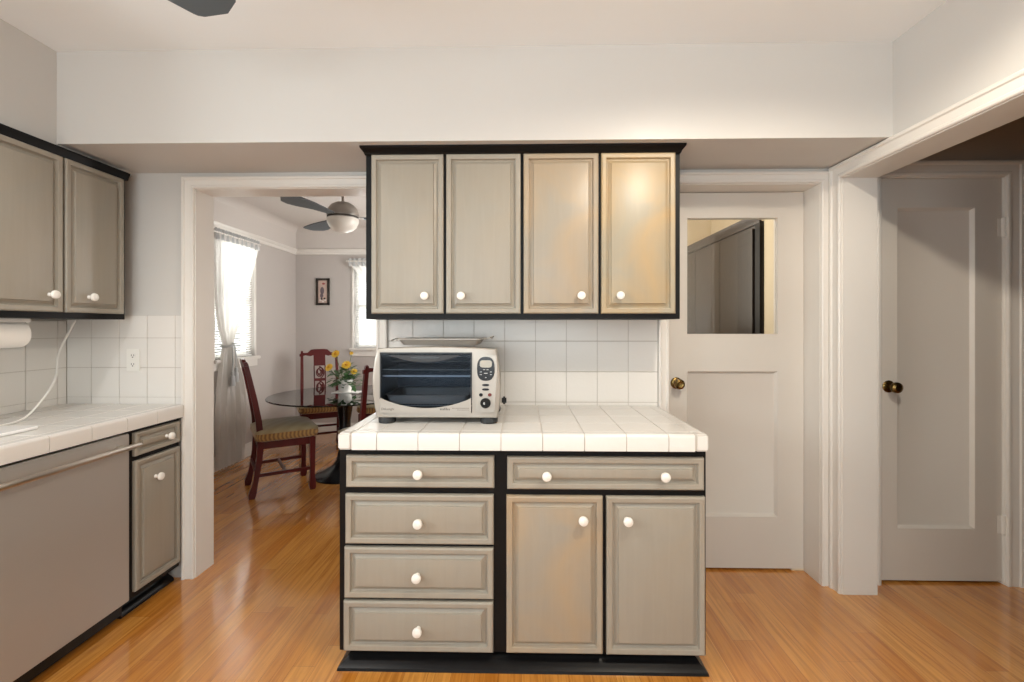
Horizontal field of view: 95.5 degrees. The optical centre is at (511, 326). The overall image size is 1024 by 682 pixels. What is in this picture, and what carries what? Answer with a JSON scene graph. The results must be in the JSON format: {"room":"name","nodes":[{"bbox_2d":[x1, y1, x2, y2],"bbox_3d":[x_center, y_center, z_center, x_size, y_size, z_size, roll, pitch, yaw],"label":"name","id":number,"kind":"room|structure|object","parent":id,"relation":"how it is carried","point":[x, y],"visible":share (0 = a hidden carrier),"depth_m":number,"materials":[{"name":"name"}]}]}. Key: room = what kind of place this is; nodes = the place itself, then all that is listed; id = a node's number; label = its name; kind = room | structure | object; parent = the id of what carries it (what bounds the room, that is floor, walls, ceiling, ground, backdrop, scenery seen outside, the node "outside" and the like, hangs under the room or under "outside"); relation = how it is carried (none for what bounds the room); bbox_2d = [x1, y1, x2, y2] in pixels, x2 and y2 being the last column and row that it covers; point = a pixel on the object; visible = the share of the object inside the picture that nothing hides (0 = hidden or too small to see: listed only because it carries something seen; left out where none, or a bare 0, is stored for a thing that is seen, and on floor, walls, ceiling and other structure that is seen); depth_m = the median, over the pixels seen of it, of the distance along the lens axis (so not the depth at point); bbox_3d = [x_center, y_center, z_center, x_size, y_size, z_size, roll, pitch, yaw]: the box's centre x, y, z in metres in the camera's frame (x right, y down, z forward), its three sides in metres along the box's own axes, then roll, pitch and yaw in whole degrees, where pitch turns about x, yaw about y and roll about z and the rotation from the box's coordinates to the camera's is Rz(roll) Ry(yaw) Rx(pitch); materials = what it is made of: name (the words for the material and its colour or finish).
{"room":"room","nodes":[
{"label":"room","id":0,"kind":"room"},
{"bbox_2d":[31,319,65,320],"bbox_3d":[-2.432,0.051,-0.062,0.120,2.497,4.976,0,0,1],"label":"wall","id":1,"kind":"structure","parent":0,"point":[31,319],"depth_m":2.33,"materials":[{"name":"grey paint"}]},
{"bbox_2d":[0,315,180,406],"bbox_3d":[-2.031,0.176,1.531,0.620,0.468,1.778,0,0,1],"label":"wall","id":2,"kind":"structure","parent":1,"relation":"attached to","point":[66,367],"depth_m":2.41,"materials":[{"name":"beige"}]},
{"bbox_2d":[0,316,180,414],"bbox_3d":[-2.029,0.175,1.529,0.614,0.464,1.772,0,0,1],"label":"tile backsplash","id":3,"kind":"structure","parent":2,"relation":"attached to","point":[101,350],"depth_m":2.41,"materials":[{"name":"white tile"}]},
{"bbox_2d":[127,349,139,370],"bbox_3d":[-1.958,0.173,2.404,0.072,0.117,0.008,0,0,1],"label":"wall outlet","id":4,"kind":"object","parent":3,"relation":"attached to","point":[133,355],"visible":1,"depth_m":2.40,"materials":[{"name":"white plastic"}]},
{"bbox_2d":[214,229,295,456],"bbox_3d":[-2.736,0.051,4.137,0.140,2.497,3.340,0,0,1],"label":"wall","id":5,"kind":"structure","parent":0,"point":[274,372],"depth_m":5.14,"materials":[{"name":"grey paint"}]},
{"bbox_2d":[214,262,260,370],"bbox_3d":[-2.694,-0.220,4.471,0.170,1.240,0.710,0,0,1],"label":"window","id":6,"kind":"structure","parent":5,"relation":"in","point":[251,360],"depth_m":4.71,"materials":[{"name":"wood"}]},
{"bbox_2d":[215,281,251,358],"bbox_3d":[-2.697,-0.261,4.471,0.035,1.113,0.624,0,0,1],"label":"window blind","id":7,"kind":"object","parent":6,"relation":"attached to","point":[247,316],"visible":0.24,"depth_m":4.66,"materials":[{"name":"white"}]},
{"bbox_2d":[214,227,260,469],"bbox_3d":[-2.588,0.198,4.414,0.143,2.144,0.740,0,0,1],"label":"sheer curtain","id":8,"kind":"object","parent":6,"relation":"hanging from","point":[235,255],"visible":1,"depth_m":4.26,"materials":[{"name":"white fabric"}]},
{"bbox_2d":[214,196,365,233],"bbox_3d":[-1.051,-1.187,4.117,3.510,0.180,3.310,0,0,1],"label":"ceiling","id":9,"kind":"structure","parent":0,"point":[292,218],"depth_m":4.76,"materials":[{"name":"grey paint"}]},
{"bbox_2d":[280,196,365,232],"bbox_3d":[-1.299,-0.978,3.666,1.129,0.439,1.102,0,0,1],"label":"ceiling fan","id":10,"kind":"object","parent":9,"relation":"hanging from","point":[342,216],"visible":0.87,"depth_m":3.65,"materials":[{"name":"silver metal"}]},
{"bbox_2d":[214,200,365,248],"bbox_3d":[-1.072,-1.063,4.083,3.190,0.257,3.100,0,0,1],"label":"crown molding","id":11,"kind":"structure","parent":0,"point":[225,214],"depth_m":5.38,"materials":[{"name":"grey paint"}]},
{"bbox_2d":[214,220,365,254],"bbox_3d":[-1.072,-0.910,4.083,3.190,0.070,3.100,0,0,1],"label":"rail","id":12,"kind":"object","parent":11,"relation":"attached to","point":[265,241],"visible":0.34,"depth_m":5.42,"materials":[{"name":"wood"}]},
{"bbox_2d":[296,254,375,422],"bbox_3d":[-0.949,0.051,5.701,3.370,2.497,0.140,0,0,1],"label":"wall","id":13,"kind":"structure","parent":0,"point":[329,327],"depth_m":5.66,"materials":[{"name":"grey paint"}]},
{"bbox_2d":[316,278,329,304],"bbox_3d":[-2.298,-0.422,5.646,0.165,0.325,0.022,0,0,1],"label":"framed picture","id":14,"kind":"object","parent":13,"relation":"attached to","point":[322,284],"visible":1,"depth_m":5.65,"materials":[{"name":"black wood"}]},
{"bbox_2d":[318,280,326,302],"bbox_3d":[-2.297,-0.422,5.652,0.125,0.285,0.006,0,0,1],"label":"print","id":15,"kind":"object","parent":14,"relation":"attached to","point":[322,284],"depth_m":5.65,"materials":[{"name":"grey"}]},
{"bbox_2d":[349,267,375,355],"bbox_3d":[-1.434,-0.210,5.676,1.060,1.140,0.170,0,0,1],"label":"window","id":16,"kind":"structure","parent":13,"relation":"in","point":[358,351],"depth_m":5.64,"materials":[{"name":"wood"}]},
{"bbox_2d":[346,258,365,281],"bbox_3d":[-1.436,0.218,5.579,1.120,2.084,0.122,0,0,1],"label":"sheer curtain","id":17,"kind":"object","parent":16,"relation":"hanging from","point":[359,265],"visible":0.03,"depth_m":5.58,"materials":[{"name":"white fabric"}]},
{"bbox_2d":[355,271,375,347],"bbox_3d":[-1.434,-0.251,5.678,0.974,1.013,0.035,0,0,1],"label":"window blind","id":18,"kind":"object","parent":16,"relation":"attached to","point":[360,300],"visible":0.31,"depth_m":5.68,"materials":[{"name":"white"}]},
{"bbox_2d":[0,19,892,176],"bbox_3d":[-0.371,-0.986,1.661,3.930,0.422,1.446,0,0,1],"label":"soffit","id":19,"kind":"structure","parent":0,"point":[811,105],"depth_m":1.99,"materials":[{"name":"grey paint"}]},
{"bbox_2d":[0,123,129,319],"bbox_3d":[-2.123,-0.404,1.680,0.424,0.737,1.352,0,0,1],"label":"upper cabinet","id":20,"kind":"object","parent":19,"relation":"attached to","point":[62,210],"visible":1,"depth_m":1.99,"materials":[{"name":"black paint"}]},
{"bbox_2d":[0,318,30,325],"bbox_3d":[-2.064,0.000,1.785,0.060,0.068,0.365,0,0,1],"label":"paper towel holder","id":21,"kind":"object","parent":20,"relation":"attached to","point":[26,320],"visible":0.59,"depth_m":1.91,"materials":[{"name":"white plastic"}]},
{"bbox_2d":[0,322,31,347],"bbox_3d":[-2.064,0.032,1.790,0.110,0.110,0.305,0,0,1],"label":"paper towel roll","id":22,"kind":"object","parent":21,"relation":"hanging from","point":[12,334],"visible":0.98,"depth_m":1.89,"materials":[{"name":"white paper"}]},
{"bbox_2d":[0,320,75,425],"bbox_3d":[-2.078,0.184,2.022,0.054,0.430,0.453,0,0,-14],"label":"power cord","id":23,"kind":"object","parent":20,"relation":"hanging from","point":[74,321],"visible":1,"depth_m":2.12,"materials":[{"name":"white plastic"}]},
{"bbox_2d":[0,0,945,51],"bbox_3d":[-0.431,-1.237,-0.071,4.140,0.080,5.040,0,0,1],"label":"ceiling","id":24,"kind":"structure","parent":0,"point":[60,25],"depth_m":1.82,"materials":[{"name":"white paint"}]},
{"bbox_2d":[168,0,235,16],"bbox_3d":[-0.503,-1.029,0.885,1.082,0.336,1.138,0,0,1],"label":"ceiling fan","id":25,"kind":"object","parent":24,"relation":"hanging from","point":[204,8],"visible":1,"depth_m":1.42,"materials":[{"name":"silver metal"}]},
{"bbox_2d":[125,169,828,576],"bbox_3d":[-0.405,0.051,2.450,4.030,2.497,0.138,0,0,1],"label":"wall","id":26,"kind":"structure","parent":0,"point":[152,200],"depth_m":2.41,"materials":[{"name":"grey paint"}]},
{"bbox_2d":[181,175,387,579],"bbox_3d":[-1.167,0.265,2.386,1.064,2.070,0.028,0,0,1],"label":"door frame","id":27,"kind":"structure","parent":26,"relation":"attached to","point":[189,184],"depth_m":2.39,"materials":[{"name":"wood"}]},
{"bbox_2d":[214,423,355,471],"bbox_3d":[-1.072,1.235,4.083,3.190,0.130,3.100,0,0,1],"label":"baseboard","id":28,"kind":"structure","parent":26,"relation":"attached to","point":[248,446],"depth_m":5.64,"materials":[{"name":"wood"}]},
{"bbox_2d":[388,320,656,405],"bbox_3d":[0.051,0.169,2.370,1.371,0.474,0.005,0,0,1],"label":"tile backsplash","id":29,"kind":"structure","parent":26,"relation":"attached to","point":[519,356],"depth_m":2.36,"materials":[{"name":"white tile"}]},
{"bbox_2d":[359,143,686,319],"bbox_3d":[0.046,-0.414,2.194,1.426,0.762,0.360,0,0,1],"label":"upper cabinet","id":30,"kind":"object","parent":26,"relation":"attached to","point":[591,231],"visible":1,"depth_m":2.05,"materials":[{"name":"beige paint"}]},
{"bbox_2d":[669,192,803,568],"bbox_3d":[1.176,0.287,2.467,0.749,2.002,0.108,0,0,1],"label":"door","id":31,"kind":"structure","parent":26,"relation":"in","point":[745,392],"depth_m":2.48,"materials":[{"name":"wood"}]},
{"bbox_2d":[658,171,828,585],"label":"door frame","id":32,"kind":"structure","parent":26,"relation":"in","point":[754,177],"depth_m":2.33,"materials":[{"name":"wood"}]},
{"bbox_2d":[29,434,1023,681],"bbox_3d":[0.256,1.340,1.495,6.350,0.080,8.500,0,0,1],"label":"floor","id":33,"kind":"structure","parent":0,"point":[267,607],"depth_m":2.03,"materials":[{"name":"brown wood"}]},
{"bbox_2d":[0,433,142,681],"bbox_3d":[-1.969,0.882,1.767,0.672,0.836,0.604,0,0,1],"label":"dishwasher","id":34,"kind":"object","parent":33,"relation":"on","point":[64,513],"visible":0.95,"depth_m":1.75,"materials":[{"name":"grey metal"}]},
{"bbox_2d":[0,404,183,465],"bbox_3d":[-2.014,0.430,1.574,0.631,0.063,1.662,0,0,1],"label":"countertop","id":35,"kind":"structure","parent":34,"relation":"on","point":[63,426],"depth_m":1.98,"materials":[{"name":"white tile"}]},
{"bbox_2d":[0,426,37,436],"bbox_3d":[-2.029,0.393,1.570,0.364,0.012,0.502,0,0,1],"label":"cutting board","id":36,"kind":"object","parent":35,"relation":"on","point":[4,430],"visible":1,"depth_m":1.76,"materials":[{"name":"white plastic"}]},
{"bbox_2d":[117,418,179,618],"bbox_3d":[-1.989,0.881,2.231,0.670,0.838,0.316,0,0,1],"label":"base cabinet","id":37,"kind":"object","parent":33,"relation":"on","point":[154,467],"visible":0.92,"depth_m":2.20,"materials":[{"name":"grey paint"}]},
{"bbox_2d":[240,358,318,499],"bbox_3d":[-1.894,0.776,3.773,0.534,1.052,0.492,0,0,-34],"label":"dining chair","id":38,"kind":"object","parent":33,"relation":"on","point":[294,430],"visible":1,"depth_m":3.65,"materials":[{"name":"brown wood"}]},
{"bbox_2d":[296,349,338,453],"bbox_3d":[-2.019,0.776,4.939,0.492,1.052,0.534,0,0,-29],"label":"dining chair","id":39,"kind":"object","parent":33,"relation":"on","point":[318,355],"visible":0.57,"depth_m":5.05,"materials":[{"name":"brown wood"}]},
{"bbox_2d":[265,385,373,483],"bbox_3d":[-1.467,0.946,4.081,1.240,0.708,1.240,0,0,1],"label":"dining table","id":40,"kind":"object","parent":33,"relation":"on","point":[318,397],"visible":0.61,"depth_m":3.93,"materials":[{"name":"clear glass"}]},
{"bbox_2d":[332,390,361,392],"bbox_3d":[-1.485,0.590,4.196,0.240,0.004,0.150,0,0,1],"label":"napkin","id":41,"kind":"object","parent":40,"relation":"on","point":[338,390],"visible":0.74,"depth_m":4.14,"materials":[{"name":"white fabric"}]},
{"bbox_2d":[325,350,361,391],"bbox_3d":[-1.505,0.399,4.184,0.339,0.376,0.327,0,0,-17],"label":"potted flowers","id":42,"kind":"object","parent":41,"relation":"on","point":[345,383],"visible":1,"depth_m":4.15,"materials":[{"name":"green plant"}]},
{"bbox_2d":[338,365,372,433],"bbox_3d":[-1.007,0.776,3.523,0.492,1.052,0.534,0,0,-36],"label":"dining chair","id":43,"kind":"object","parent":33,"relation":"on","point":[366,370],"visible":0.03,"depth_m":3.24,"materials":[{"name":"brown wood"}]},
{"bbox_2d":[356,404,375,421],"bbox_3d":[-1.298,0.776,4.887,0.492,1.052,0.534,0,0,7],"label":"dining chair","id":44,"kind":"object","parent":33,"relation":"on","point":[370,409],"visible":0.03,"depth_m":4.64,"materials":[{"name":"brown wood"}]},
{"bbox_2d":[337,449,708,676],"bbox_3d":[0.042,0.881,2.043,1.394,0.838,0.662,0,0,1],"label":"base cabinet","id":45,"kind":"object","parent":33,"relation":"on","point":[584,562],"visible":1,"depth_m":1.75,"materials":[{"name":"grey wood"}]},
{"bbox_2d":[338,405,707,451],"bbox_3d":[0.043,0.430,2.047,1.378,0.063,0.640,0,0,1],"label":"countertop","id":46,"kind":"structure","parent":45,"relation":"on","point":[518,427],"depth_m":1.77,"materials":[{"name":"white tile"}]},
{"bbox_2d":[373,346,505,423],"bbox_3d":[-0.301,0.240,2.061,0.543,0.318,0.371,0,0,1],"label":"toaster oven","id":47,"kind":"object","parent":46,"relation":"on","point":[476,368],"visible":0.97,"depth_m":1.91,"materials":[{"name":"silver metal"}]},
{"bbox_2d":[385,386,469,403],"bbox_3d":[-0.349,0.303,2.058,0.362,0.040,0.268,0,0,1],"label":"baking tray","id":48,"kind":"object","parent":47,"relation":"in","point":[405,394],"visible":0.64,"depth_m":1.94,"materials":[{"name":"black metal"}]},
{"bbox_2d":[391,336,493,344],"bbox_3d":[-0.307,0.061,2.089,0.453,0.037,0.243,0,0,1],"label":"baking tray","id":49,"kind":"object","parent":47,"relation":"on","point":[410,340],"visible":1,"depth_m":1.99,"materials":[{"name":"silver metal"}]},
{"bbox_2d":[687,220,763,333],"bbox_3d":[1.695,0.312,3.516,0.454,1.975,1.500,0,0,1],"label":"tall cabinet","id":50,"kind":"object","parent":33,"relation":"on","point":[725,268],"visible":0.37,"depth_m":3.19,"materials":[{"name":"black"}]},
{"bbox_2d":[687,220,710,245],"bbox_3d":[1.395,0.051,4.622,1.400,2.497,0.100,0,0,1],"label":"wall","id":51,"kind":"structure","parent":0,"point":[697,230],"depth_m":4.56,"materials":[{"name":"beige paint"}]},
{"bbox_2d":[711,220,763,234],"bbox_3d":[1.978,0.051,3.565,0.090,2.497,2.190,0,0,1],"label":"wall","id":52,"kind":"structure","parent":0,"point":[716,225],"depth_m":4.35,"materials":[{"name":"beige paint"}]},
{"bbox_2d":[764,220,803,569],"bbox_3d":[1.704,0.051,2.616,0.420,2.497,0.280,0,0,1],"label":"wall","id":53,"kind":"structure","parent":0,"point":[768,224],"depth_m":2.70,"materials":[{"name":"beige paint"}]},
{"bbox_2d":[893,0,1023,134],"bbox_3d":[1.639,0.051,-0.079,0.160,2.497,5.110,0,0,1],"label":"wall","id":54,"kind":"structure","parent":0,"point":[961,48],"depth_m":1.68,"materials":[{"name":"grey paint"}]},
{"bbox_2d":[829,68,1023,594],"bbox_3d":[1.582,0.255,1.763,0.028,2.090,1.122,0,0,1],"label":"door frame","id":55,"kind":"structure","parent":54,"relation":"attached to","point":[1012,86],"depth_m":2.26,"materials":[{"name":"wood"}]},
{"bbox_2d":[921,117,1023,159],"bbox_3d":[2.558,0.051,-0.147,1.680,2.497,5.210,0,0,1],"label":"ceiling","id":56,"kind":"structure","parent":0,"point":[1004,142],"depth_m":2.34,"materials":[{"name":"beige paint"}]},
{"bbox_2d":[881,178,1011,580],"bbox_3d":[2.178,0.269,2.342,0.629,2.038,0.108,0,0,1],"label":"door","id":57,"kind":"structure","parent":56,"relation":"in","point":[942,519],"depth_m":2.36,"materials":[{"name":"wood"}]},
{"bbox_2d":[877,160,1023,587],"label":"door frame","id":58,"kind":"structure","parent":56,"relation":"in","point":[1013,170],"depth_m":2.32,"materials":[{"name":"wood"}]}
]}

